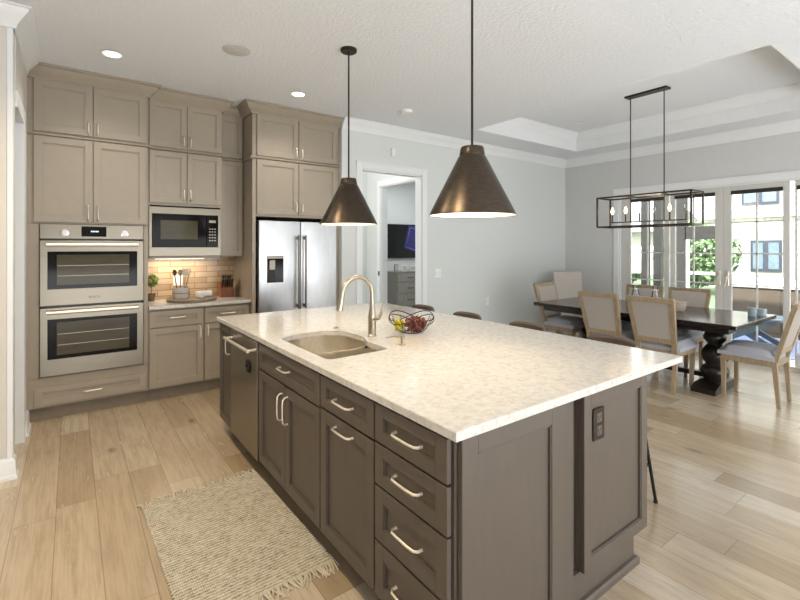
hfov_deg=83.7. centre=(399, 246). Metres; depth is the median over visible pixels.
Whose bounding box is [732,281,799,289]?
countertop
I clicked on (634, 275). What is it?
tree
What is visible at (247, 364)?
magnet
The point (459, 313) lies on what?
bar stool
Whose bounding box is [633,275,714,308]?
lawn
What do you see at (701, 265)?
tree
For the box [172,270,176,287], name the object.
wooden spoon
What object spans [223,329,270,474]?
dishwasher
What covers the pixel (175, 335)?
base cabinet
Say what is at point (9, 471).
baseboard
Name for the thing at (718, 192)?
door
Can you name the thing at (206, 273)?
backsplash
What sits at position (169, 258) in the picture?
light
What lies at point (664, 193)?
linear chandelier
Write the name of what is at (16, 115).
trim
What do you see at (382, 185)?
trim
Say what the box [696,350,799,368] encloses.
door sill
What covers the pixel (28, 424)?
baseboard
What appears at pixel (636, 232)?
house
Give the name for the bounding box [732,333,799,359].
rug
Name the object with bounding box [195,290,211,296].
rolled towel
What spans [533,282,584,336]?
dining chair
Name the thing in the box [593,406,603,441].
island outlet
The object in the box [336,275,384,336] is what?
kitchen faucet
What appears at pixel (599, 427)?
socket
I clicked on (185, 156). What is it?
upper cabinet
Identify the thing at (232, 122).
upper cabinet
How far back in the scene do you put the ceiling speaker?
3.48 m
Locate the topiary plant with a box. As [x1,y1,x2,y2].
[148,274,158,300]
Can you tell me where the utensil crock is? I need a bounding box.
[172,287,189,298]
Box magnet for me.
[245,359,250,372]
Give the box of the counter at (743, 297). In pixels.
[732,281,799,340]
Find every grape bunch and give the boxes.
[394,317,404,331]
[404,314,426,331]
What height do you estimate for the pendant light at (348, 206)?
1.365 m
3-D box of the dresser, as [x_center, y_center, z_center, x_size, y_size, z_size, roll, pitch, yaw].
[0.339,0.964,9.227,1.360,0.940,0.526,0,0,-36]
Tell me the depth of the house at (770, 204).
16.04 m
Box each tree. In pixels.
[632,245,640,283]
[651,220,742,287]
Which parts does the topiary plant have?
pot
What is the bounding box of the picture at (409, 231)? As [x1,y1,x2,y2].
[404,226,414,251]
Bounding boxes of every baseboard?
[0,454,18,482]
[26,410,30,436]
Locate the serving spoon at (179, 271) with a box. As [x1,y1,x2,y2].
[178,270,181,287]
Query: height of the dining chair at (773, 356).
0.980 m
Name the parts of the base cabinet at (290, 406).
door, handle, handle, handle, drawer, door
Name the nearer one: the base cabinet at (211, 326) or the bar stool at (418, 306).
the bar stool at (418, 306)
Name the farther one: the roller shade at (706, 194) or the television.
the television
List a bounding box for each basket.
[388,310,433,333]
[675,296,689,310]
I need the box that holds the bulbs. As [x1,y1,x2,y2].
[611,203,687,222]
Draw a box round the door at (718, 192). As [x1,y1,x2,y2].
[671,187,723,350]
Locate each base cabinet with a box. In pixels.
[147,306,202,400]
[202,303,248,390]
[220,323,231,427]
[259,343,369,529]
[321,374,376,590]
[375,402,457,599]
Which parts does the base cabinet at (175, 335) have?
drawer, door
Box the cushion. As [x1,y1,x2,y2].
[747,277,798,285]
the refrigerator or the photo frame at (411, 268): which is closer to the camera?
the refrigerator
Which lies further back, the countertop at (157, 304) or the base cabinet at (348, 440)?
the countertop at (157, 304)
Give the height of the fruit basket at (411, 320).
0.135 m
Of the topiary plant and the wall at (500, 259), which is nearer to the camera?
the topiary plant
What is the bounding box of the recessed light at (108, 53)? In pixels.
[99,49,124,58]
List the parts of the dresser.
drawer, drawer, drawer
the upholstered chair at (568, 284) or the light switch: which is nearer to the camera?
the light switch
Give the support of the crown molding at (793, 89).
attached to the ceiling
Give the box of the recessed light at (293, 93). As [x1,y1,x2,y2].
[290,91,306,96]
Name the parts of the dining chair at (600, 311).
backrest, seat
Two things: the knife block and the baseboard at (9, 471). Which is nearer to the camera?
the baseboard at (9, 471)
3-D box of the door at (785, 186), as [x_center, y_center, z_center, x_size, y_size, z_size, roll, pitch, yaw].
[4.620,0.334,5.816,0.129,2.300,0.695,0,0,-36]
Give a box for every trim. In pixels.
[7,27,25,458]
[356,160,427,304]
[376,176,414,302]
[474,42,799,151]
[613,170,799,299]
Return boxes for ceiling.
[6,0,799,159]
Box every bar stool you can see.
[411,304,434,311]
[453,311,481,319]
[509,321,546,331]
[587,334,657,503]
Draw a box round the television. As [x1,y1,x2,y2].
[387,224,414,257]
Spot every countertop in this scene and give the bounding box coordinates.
[148,295,250,309]
[217,302,682,441]
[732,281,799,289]
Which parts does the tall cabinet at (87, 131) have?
door, door, rail moulding, drawer, handle, crown moulding, handle, door, door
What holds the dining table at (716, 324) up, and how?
on the floor
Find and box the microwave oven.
[149,206,220,255]
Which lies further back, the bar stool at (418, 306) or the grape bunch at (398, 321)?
the bar stool at (418, 306)
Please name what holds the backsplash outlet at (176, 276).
attached to the backsplash at (206, 273)
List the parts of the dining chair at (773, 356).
leg, leg, seat, seat frame, leg, frame, leg, backrest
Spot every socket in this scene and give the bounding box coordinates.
[597,412,601,422]
[597,425,601,435]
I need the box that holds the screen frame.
[670,193,714,287]
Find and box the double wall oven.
[39,224,143,377]
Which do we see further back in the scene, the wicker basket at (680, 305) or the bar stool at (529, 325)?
the wicker basket at (680, 305)
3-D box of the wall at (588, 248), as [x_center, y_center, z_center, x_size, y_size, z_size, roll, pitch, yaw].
[5.568,-0.021,4.611,0.120,3.030,8.830,0,0,-36]
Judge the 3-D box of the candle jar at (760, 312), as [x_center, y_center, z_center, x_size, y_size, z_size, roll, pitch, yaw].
[3.814,0.694,4.705,0.080,0.070,0.080,0,0,-36]
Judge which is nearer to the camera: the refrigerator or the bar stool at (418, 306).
the bar stool at (418, 306)
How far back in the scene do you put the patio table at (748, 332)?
6.70 m
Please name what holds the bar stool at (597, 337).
on the floor
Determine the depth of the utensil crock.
4.65 m
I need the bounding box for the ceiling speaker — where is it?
[222,44,250,55]
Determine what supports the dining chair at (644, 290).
on the floor
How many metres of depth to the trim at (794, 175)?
6.58 m
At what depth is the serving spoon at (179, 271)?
4.66 m
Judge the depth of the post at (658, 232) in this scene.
8.64 m
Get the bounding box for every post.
[641,201,649,284]
[653,200,663,297]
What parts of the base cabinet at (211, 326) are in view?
door, drawer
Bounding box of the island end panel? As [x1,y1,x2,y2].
[458,375,646,599]
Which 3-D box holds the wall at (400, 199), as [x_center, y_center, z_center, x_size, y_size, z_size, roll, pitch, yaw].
[0.863,-0.021,8.362,3.340,3.030,2.790,0,0,-36]
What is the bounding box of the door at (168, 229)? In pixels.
[152,213,206,246]
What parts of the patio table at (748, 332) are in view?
leg, leg, leg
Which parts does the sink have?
bowl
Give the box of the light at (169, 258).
[169,258,201,258]
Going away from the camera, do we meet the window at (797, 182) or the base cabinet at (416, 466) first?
the base cabinet at (416, 466)
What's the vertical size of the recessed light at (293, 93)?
0.006 m
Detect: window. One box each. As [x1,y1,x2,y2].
[621,193,669,299]
[795,180,799,366]
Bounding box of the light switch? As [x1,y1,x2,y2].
[435,269,440,277]
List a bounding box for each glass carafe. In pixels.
[631,284,639,295]
[651,286,659,297]
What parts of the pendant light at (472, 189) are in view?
rod, lamp shade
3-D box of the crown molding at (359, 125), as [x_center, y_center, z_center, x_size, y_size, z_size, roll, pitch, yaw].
[2.949,-1.471,4.224,4.557,0.130,6.110,0,0,-36]
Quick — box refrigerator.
[256,220,335,312]
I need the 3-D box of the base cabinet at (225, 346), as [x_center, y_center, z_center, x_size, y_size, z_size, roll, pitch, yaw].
[-1.129,1.050,3.663,0.658,0.888,0.338,0,0,-36]
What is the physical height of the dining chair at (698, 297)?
0.980 m
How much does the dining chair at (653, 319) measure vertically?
0.980 m
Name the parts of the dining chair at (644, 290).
seat, backrest, frame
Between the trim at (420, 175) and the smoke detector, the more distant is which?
the trim at (420, 175)
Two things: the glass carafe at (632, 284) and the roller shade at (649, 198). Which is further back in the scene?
the roller shade at (649, 198)
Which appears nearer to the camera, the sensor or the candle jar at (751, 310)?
the candle jar at (751, 310)
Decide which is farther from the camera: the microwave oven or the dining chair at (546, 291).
the dining chair at (546, 291)
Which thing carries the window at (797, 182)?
in the wall at (588, 248)
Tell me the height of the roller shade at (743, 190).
0.050 m
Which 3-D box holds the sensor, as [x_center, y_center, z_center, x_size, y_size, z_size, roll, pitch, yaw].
[-0.089,-1.216,5.763,0.055,0.100,0.030,0,0,-36]
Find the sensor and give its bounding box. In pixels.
[391,148,394,155]
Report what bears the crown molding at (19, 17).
attached to the wall at (20, 75)
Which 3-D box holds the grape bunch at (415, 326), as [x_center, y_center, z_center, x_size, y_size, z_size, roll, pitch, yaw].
[0.107,0.513,2.980,0.141,0.115,0.149,0,0,13]
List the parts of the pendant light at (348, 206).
lamp shade, rod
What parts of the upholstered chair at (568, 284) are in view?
backrest, seat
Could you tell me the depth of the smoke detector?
5.02 m
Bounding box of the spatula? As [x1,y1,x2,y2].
[183,269,187,287]
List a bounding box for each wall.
[0,26,26,459]
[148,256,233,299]
[339,122,564,325]
[363,172,400,303]
[387,183,414,270]
[565,131,799,293]
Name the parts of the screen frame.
frame post, hand rail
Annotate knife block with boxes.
[218,282,233,296]
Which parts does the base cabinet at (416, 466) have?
handle, handle, handle, handle, drawer, drawer, drawer, drawer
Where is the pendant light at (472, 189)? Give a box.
[429,0,515,217]
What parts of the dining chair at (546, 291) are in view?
frame, backrest, seat frame, seat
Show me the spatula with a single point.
(185, 271)
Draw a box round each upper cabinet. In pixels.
[148,87,233,258]
[222,106,242,255]
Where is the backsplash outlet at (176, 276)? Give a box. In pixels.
[173,275,182,285]
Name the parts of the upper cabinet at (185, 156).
door, door, rail moulding, crown moulding, door, door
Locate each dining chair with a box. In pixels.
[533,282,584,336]
[578,291,634,340]
[621,284,663,328]
[626,295,697,395]
[668,287,711,377]
[717,302,799,408]
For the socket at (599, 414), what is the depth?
1.90 m
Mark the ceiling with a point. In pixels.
(529, 56)
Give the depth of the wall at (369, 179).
7.38 m
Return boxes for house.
[632,210,698,274]
[704,181,799,286]
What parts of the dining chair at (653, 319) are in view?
backrest, frame, leg, seat frame, seat, leg, leg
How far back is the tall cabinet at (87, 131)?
3.96 m
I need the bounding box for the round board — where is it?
[167,296,216,302]
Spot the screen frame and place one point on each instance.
(684, 234)
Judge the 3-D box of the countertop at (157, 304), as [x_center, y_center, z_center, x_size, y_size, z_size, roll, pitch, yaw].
[-2.181,0.589,4.774,0.960,0.031,0.636,0,0,-36]
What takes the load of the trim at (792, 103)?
attached to the ceiling
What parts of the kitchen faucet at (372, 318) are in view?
spout, lever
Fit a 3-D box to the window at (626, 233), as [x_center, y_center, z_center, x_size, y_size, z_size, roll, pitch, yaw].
[3.819,0.334,6.968,0.055,2.300,0.720,0,0,-36]
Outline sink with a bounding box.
[287,335,377,358]
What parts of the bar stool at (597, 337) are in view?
backrest, leg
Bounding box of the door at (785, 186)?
[724,181,790,364]
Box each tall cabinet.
[27,62,160,421]
[234,99,342,313]
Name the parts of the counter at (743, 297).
door, door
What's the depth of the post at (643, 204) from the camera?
8.84 m
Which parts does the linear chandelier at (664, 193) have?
rod, cage frame, rod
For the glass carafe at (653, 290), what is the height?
0.245 m
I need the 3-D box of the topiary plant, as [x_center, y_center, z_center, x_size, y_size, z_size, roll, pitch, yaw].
[-2.611,0.426,4.693,0.151,0.294,0.160,0,0,-36]
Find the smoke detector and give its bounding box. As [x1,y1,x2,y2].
[401,109,411,114]
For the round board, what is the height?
0.028 m
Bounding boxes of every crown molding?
[0,0,40,73]
[342,116,799,167]
[501,83,799,140]
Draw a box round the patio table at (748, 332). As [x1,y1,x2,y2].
[732,315,782,345]
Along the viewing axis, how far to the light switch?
6.22 m
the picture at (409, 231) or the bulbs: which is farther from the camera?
the picture at (409, 231)
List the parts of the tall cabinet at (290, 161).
panel, door, door, crown moulding, rail moulding, door, door, panel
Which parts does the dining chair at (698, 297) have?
leg, backrest, frame, seat, seat frame, leg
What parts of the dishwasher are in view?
door handle, door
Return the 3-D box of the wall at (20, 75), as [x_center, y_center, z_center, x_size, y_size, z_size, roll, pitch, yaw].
[-4.196,-0.021,2.667,3.000,3.030,1.670,0,0,-36]
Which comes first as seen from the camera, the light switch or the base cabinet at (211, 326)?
the base cabinet at (211, 326)
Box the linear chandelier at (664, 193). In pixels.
[596,85,703,228]
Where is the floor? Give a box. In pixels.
[0,331,799,599]
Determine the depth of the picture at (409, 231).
9.39 m
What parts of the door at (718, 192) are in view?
handle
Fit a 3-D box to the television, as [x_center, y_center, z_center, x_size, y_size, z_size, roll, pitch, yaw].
[0.150,-0.111,9.382,1.160,0.700,0.061,0,0,-36]
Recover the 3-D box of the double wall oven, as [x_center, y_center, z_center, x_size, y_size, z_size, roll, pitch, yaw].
[-2.872,0.458,4.183,0.766,1.303,0.588,0,0,-36]
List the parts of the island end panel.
panel, panel, moulding, leg panel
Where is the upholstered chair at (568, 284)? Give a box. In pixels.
[551,272,582,336]
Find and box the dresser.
[387,270,414,306]
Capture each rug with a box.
[135,468,339,599]
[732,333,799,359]
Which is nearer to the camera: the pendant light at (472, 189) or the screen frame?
the pendant light at (472, 189)
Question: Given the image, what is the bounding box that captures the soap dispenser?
[386,335,405,345]
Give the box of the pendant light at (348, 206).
[320,46,376,225]
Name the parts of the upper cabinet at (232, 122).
rail moulding, crown moulding, door, door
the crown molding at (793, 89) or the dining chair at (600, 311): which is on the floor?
the dining chair at (600, 311)
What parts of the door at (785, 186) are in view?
handle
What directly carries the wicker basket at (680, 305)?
on the dining table at (716, 324)
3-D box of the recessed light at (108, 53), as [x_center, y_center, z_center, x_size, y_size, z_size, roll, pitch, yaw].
[-2.297,-1.533,3.562,0.170,0.006,0.170,0,0,-36]
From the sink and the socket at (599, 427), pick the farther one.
the sink
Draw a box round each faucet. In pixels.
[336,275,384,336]
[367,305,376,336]
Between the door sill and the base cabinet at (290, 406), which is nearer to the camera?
the base cabinet at (290, 406)
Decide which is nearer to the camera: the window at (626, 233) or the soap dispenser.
the soap dispenser
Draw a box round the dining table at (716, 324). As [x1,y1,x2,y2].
[534,297,775,396]
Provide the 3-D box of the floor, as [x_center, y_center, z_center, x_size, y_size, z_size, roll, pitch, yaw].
[-0.221,1.554,3.065,11.277,0.120,13.200,0,0,-36]
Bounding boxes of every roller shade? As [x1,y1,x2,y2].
[631,197,663,202]
[675,192,714,198]
[731,187,782,194]
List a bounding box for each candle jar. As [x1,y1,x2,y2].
[748,307,755,316]
[757,308,766,315]
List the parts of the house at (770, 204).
pane, pane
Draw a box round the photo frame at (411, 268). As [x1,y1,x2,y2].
[409,266,414,270]
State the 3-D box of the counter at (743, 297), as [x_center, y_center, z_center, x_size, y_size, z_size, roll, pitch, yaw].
[7.170,1.084,6.708,0.780,0.860,3.590,0,0,-36]
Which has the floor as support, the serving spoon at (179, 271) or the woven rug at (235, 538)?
the woven rug at (235, 538)
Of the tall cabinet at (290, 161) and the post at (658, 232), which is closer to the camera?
the tall cabinet at (290, 161)

